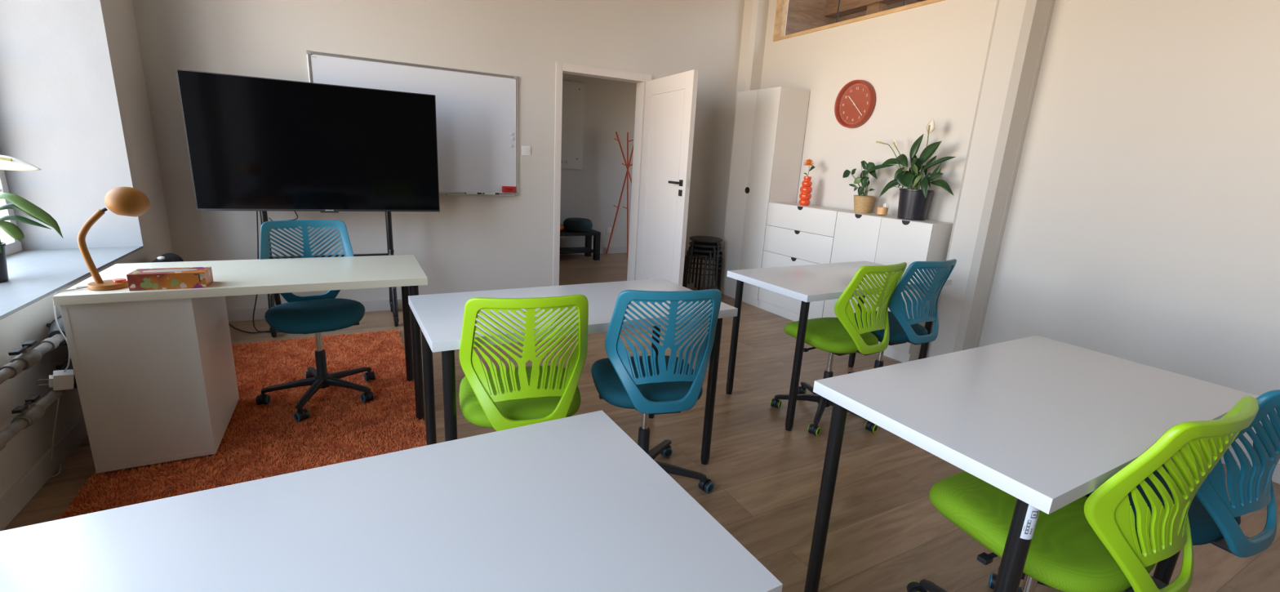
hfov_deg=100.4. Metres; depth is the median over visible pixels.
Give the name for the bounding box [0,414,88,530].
baseboard
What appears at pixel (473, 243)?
wall
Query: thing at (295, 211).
cable
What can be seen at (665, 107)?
door
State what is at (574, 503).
table
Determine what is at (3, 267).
pot
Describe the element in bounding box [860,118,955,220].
peace lily
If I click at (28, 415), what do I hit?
pipe
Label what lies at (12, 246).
window
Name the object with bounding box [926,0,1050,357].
pillar
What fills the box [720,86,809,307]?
wardrobe
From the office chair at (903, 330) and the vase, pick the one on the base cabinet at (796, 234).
the vase
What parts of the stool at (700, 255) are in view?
leg, leg, leg, seat, leg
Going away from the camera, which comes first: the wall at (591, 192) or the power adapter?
the power adapter
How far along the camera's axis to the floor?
2.37 m
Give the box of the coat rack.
[605,131,633,258]
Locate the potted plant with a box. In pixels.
[842,160,876,213]
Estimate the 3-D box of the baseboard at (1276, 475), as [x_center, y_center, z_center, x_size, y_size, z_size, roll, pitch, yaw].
[3.466,1.122,1.498,0.202,0.090,5.177,-4,16,-28]
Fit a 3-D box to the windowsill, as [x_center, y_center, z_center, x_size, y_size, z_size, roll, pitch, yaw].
[-2.758,-0.044,2.244,0.538,0.012,1.913,-4,16,-28]
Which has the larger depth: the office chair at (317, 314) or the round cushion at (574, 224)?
the round cushion at (574, 224)
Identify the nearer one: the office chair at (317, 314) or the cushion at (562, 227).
the office chair at (317, 314)
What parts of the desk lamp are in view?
power cord, arm, lamp shade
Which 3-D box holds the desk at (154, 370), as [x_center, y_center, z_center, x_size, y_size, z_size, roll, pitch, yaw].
[-1.686,0.243,2.515,1.237,0.738,0.609,-4,16,-28]
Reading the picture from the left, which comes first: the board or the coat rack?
the board
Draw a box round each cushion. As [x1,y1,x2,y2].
[560,223,564,231]
[563,217,592,231]
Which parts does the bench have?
leg, leg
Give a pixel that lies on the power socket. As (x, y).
(607, 229)
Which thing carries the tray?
on the whiteboard
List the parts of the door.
frame, handle, lock plate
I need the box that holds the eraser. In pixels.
[502,186,515,192]
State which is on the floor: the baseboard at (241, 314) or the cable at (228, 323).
the cable at (228, 323)
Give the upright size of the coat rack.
1.677 m
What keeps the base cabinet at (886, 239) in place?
on the floor
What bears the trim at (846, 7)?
attached to the wall at (802, 15)
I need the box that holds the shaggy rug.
[54,328,426,519]
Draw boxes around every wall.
[0,0,173,497]
[132,0,744,309]
[560,73,636,247]
[760,0,1279,463]
[785,0,919,35]
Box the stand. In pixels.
[259,211,399,337]
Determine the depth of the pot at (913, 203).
3.77 m
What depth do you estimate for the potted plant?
4.19 m
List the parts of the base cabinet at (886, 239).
door, handle, door, handle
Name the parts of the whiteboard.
frame, frame, frame, frame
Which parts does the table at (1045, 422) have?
leg, leg, leg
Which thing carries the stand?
on the floor
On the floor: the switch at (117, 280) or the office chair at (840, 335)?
the office chair at (840, 335)
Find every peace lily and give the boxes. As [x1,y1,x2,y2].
[0,155,62,282]
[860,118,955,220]
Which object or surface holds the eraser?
attached to the whiteboard
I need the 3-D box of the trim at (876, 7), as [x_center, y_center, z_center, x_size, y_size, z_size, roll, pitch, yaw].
[2.798,-2.824,5.571,1.900,0.780,0.140,-4,16,-28]
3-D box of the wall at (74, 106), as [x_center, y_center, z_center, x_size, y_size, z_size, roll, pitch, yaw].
[-1.569,-0.494,-0.083,0.539,3.450,8.161,-4,16,-28]
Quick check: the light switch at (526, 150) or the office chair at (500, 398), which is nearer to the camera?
the office chair at (500, 398)
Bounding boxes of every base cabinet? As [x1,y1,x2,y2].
[758,202,853,321]
[822,211,953,362]
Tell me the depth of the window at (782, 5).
4.72 m
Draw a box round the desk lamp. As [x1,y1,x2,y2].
[53,186,150,372]
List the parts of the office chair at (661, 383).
seat, backrest frame, backrest panel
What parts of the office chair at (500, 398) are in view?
seat, backrest panel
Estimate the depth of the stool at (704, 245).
5.26 m
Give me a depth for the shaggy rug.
2.52 m
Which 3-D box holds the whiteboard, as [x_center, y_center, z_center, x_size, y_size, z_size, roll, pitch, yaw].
[-1.702,-1.299,4.201,1.502,0.982,0.077,-4,16,-28]
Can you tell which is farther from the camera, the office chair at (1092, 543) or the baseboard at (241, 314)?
the baseboard at (241, 314)
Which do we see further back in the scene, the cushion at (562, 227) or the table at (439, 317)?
the cushion at (562, 227)
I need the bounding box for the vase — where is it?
[798,176,812,205]
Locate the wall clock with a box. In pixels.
[834,80,875,128]
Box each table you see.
[0,409,782,591]
[408,278,737,464]
[725,261,952,431]
[804,335,1258,591]
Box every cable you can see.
[228,323,270,333]
[252,210,280,332]
[268,211,297,221]
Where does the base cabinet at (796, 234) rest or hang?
on the floor
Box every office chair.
[255,219,375,422]
[458,293,588,431]
[591,288,721,493]
[770,262,906,435]
[848,258,956,373]
[906,395,1258,591]
[988,389,1279,589]
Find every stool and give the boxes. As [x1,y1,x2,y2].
[682,251,722,291]
[683,246,722,289]
[684,240,721,288]
[687,235,722,286]
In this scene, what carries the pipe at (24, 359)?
attached to the wall at (74, 106)
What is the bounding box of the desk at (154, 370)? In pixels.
[52,254,427,473]
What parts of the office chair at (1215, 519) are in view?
seat, backrest frame, backrest panel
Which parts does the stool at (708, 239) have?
leg, seat, leg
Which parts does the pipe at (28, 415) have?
valve handle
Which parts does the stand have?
post, leg, leg, post, leg, leg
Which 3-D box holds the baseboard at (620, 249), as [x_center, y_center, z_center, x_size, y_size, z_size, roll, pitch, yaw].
[-0.887,-0.619,7.413,4.800,0.090,0.014,-4,16,-28]
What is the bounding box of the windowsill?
[0,245,143,319]
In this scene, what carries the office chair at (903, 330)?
on the floor
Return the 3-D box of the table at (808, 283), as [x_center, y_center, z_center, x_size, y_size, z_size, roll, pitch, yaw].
[1.142,0.237,3.158,1.203,0.738,0.594,-5,16,-30]
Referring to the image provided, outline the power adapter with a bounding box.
[38,368,74,478]
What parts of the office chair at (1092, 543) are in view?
seat, backrest frame, backrest panel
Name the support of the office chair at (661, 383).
on the floor
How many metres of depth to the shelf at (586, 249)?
7.05 m
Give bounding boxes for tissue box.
[126,266,213,290]
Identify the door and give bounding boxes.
[552,62,698,285]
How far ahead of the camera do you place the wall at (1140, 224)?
3.01 m
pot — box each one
[0,241,8,282]
[897,188,933,220]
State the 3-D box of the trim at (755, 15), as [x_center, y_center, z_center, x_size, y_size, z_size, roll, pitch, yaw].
[1.094,-1.771,5.546,0.186,3.450,0.186,-4,16,-28]
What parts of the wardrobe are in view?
door, door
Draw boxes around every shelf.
[271,253,388,258]
[559,246,594,253]
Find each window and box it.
[0,154,22,255]
[773,0,945,41]
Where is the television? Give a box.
[176,69,439,213]
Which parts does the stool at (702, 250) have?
leg, leg, seat, leg, leg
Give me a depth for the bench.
7.04 m
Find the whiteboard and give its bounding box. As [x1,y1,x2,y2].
[306,50,517,195]
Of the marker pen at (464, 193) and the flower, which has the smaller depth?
the marker pen at (464, 193)
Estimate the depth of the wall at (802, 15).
5.71 m
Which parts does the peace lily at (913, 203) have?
flower stem, flower stem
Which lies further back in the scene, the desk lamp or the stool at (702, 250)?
the stool at (702, 250)
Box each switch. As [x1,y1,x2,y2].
[112,278,126,283]
[521,145,530,155]
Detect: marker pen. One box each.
[464,192,481,194]
[483,192,499,194]
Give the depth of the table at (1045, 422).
1.41 m
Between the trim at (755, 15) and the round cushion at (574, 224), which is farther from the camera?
the round cushion at (574, 224)
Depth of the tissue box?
2.04 m
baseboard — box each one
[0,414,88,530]
[226,278,715,321]
[559,246,626,255]
[1186,442,1279,484]
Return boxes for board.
[560,80,584,168]
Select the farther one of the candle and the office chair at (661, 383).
the candle
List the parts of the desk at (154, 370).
leg, leg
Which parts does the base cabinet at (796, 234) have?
drawer, drawer, drawer, drawer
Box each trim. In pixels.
[721,0,769,257]
[824,0,904,18]
[866,0,926,15]
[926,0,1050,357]
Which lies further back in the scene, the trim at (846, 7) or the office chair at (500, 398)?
the trim at (846, 7)
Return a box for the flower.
[803,159,814,175]
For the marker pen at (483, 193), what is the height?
0.018 m
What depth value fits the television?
3.55 m
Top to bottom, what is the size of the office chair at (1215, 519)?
0.894 m
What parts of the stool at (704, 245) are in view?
leg, leg, seat, leg, leg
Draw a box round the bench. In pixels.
[559,228,600,260]
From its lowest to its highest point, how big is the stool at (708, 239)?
0.454 m
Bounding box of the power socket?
[605,226,611,232]
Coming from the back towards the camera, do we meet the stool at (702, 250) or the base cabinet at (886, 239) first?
the stool at (702, 250)
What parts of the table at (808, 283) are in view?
leg, leg, leg, leg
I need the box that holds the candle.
[875,204,889,215]
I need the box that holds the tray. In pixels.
[445,193,514,195]
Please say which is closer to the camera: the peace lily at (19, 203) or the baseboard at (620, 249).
the peace lily at (19, 203)
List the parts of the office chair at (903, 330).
seat, backrest frame, backrest panel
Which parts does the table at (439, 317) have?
leg, leg, leg, leg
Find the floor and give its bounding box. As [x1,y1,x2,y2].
[4,253,1279,591]
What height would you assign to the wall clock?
0.376 m
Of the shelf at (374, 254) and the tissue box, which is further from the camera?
the shelf at (374, 254)
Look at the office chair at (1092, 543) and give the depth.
1.14 m
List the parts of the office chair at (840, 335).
seat, backrest frame, backrest panel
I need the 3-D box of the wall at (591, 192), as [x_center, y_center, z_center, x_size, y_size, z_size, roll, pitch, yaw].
[-0.857,-1.743,7.190,5.000,2.380,0.120,-4,16,-28]
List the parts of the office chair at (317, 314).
backrest frame, backrest panel, seat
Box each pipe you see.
[0,253,183,384]
[0,358,77,451]
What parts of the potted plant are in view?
pot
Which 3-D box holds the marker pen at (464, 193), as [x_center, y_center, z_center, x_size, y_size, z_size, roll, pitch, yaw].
[-1.402,-0.861,4.482,0.132,0.018,0.018,-4,16,-28]
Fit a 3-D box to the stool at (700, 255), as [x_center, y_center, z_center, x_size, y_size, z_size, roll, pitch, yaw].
[0.634,-0.214,5.409,0.344,0.454,0.344,17,19,43]
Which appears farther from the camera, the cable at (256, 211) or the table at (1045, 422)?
the cable at (256, 211)
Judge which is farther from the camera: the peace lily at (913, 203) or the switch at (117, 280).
the peace lily at (913, 203)
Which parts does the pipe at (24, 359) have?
valve handle, valve cap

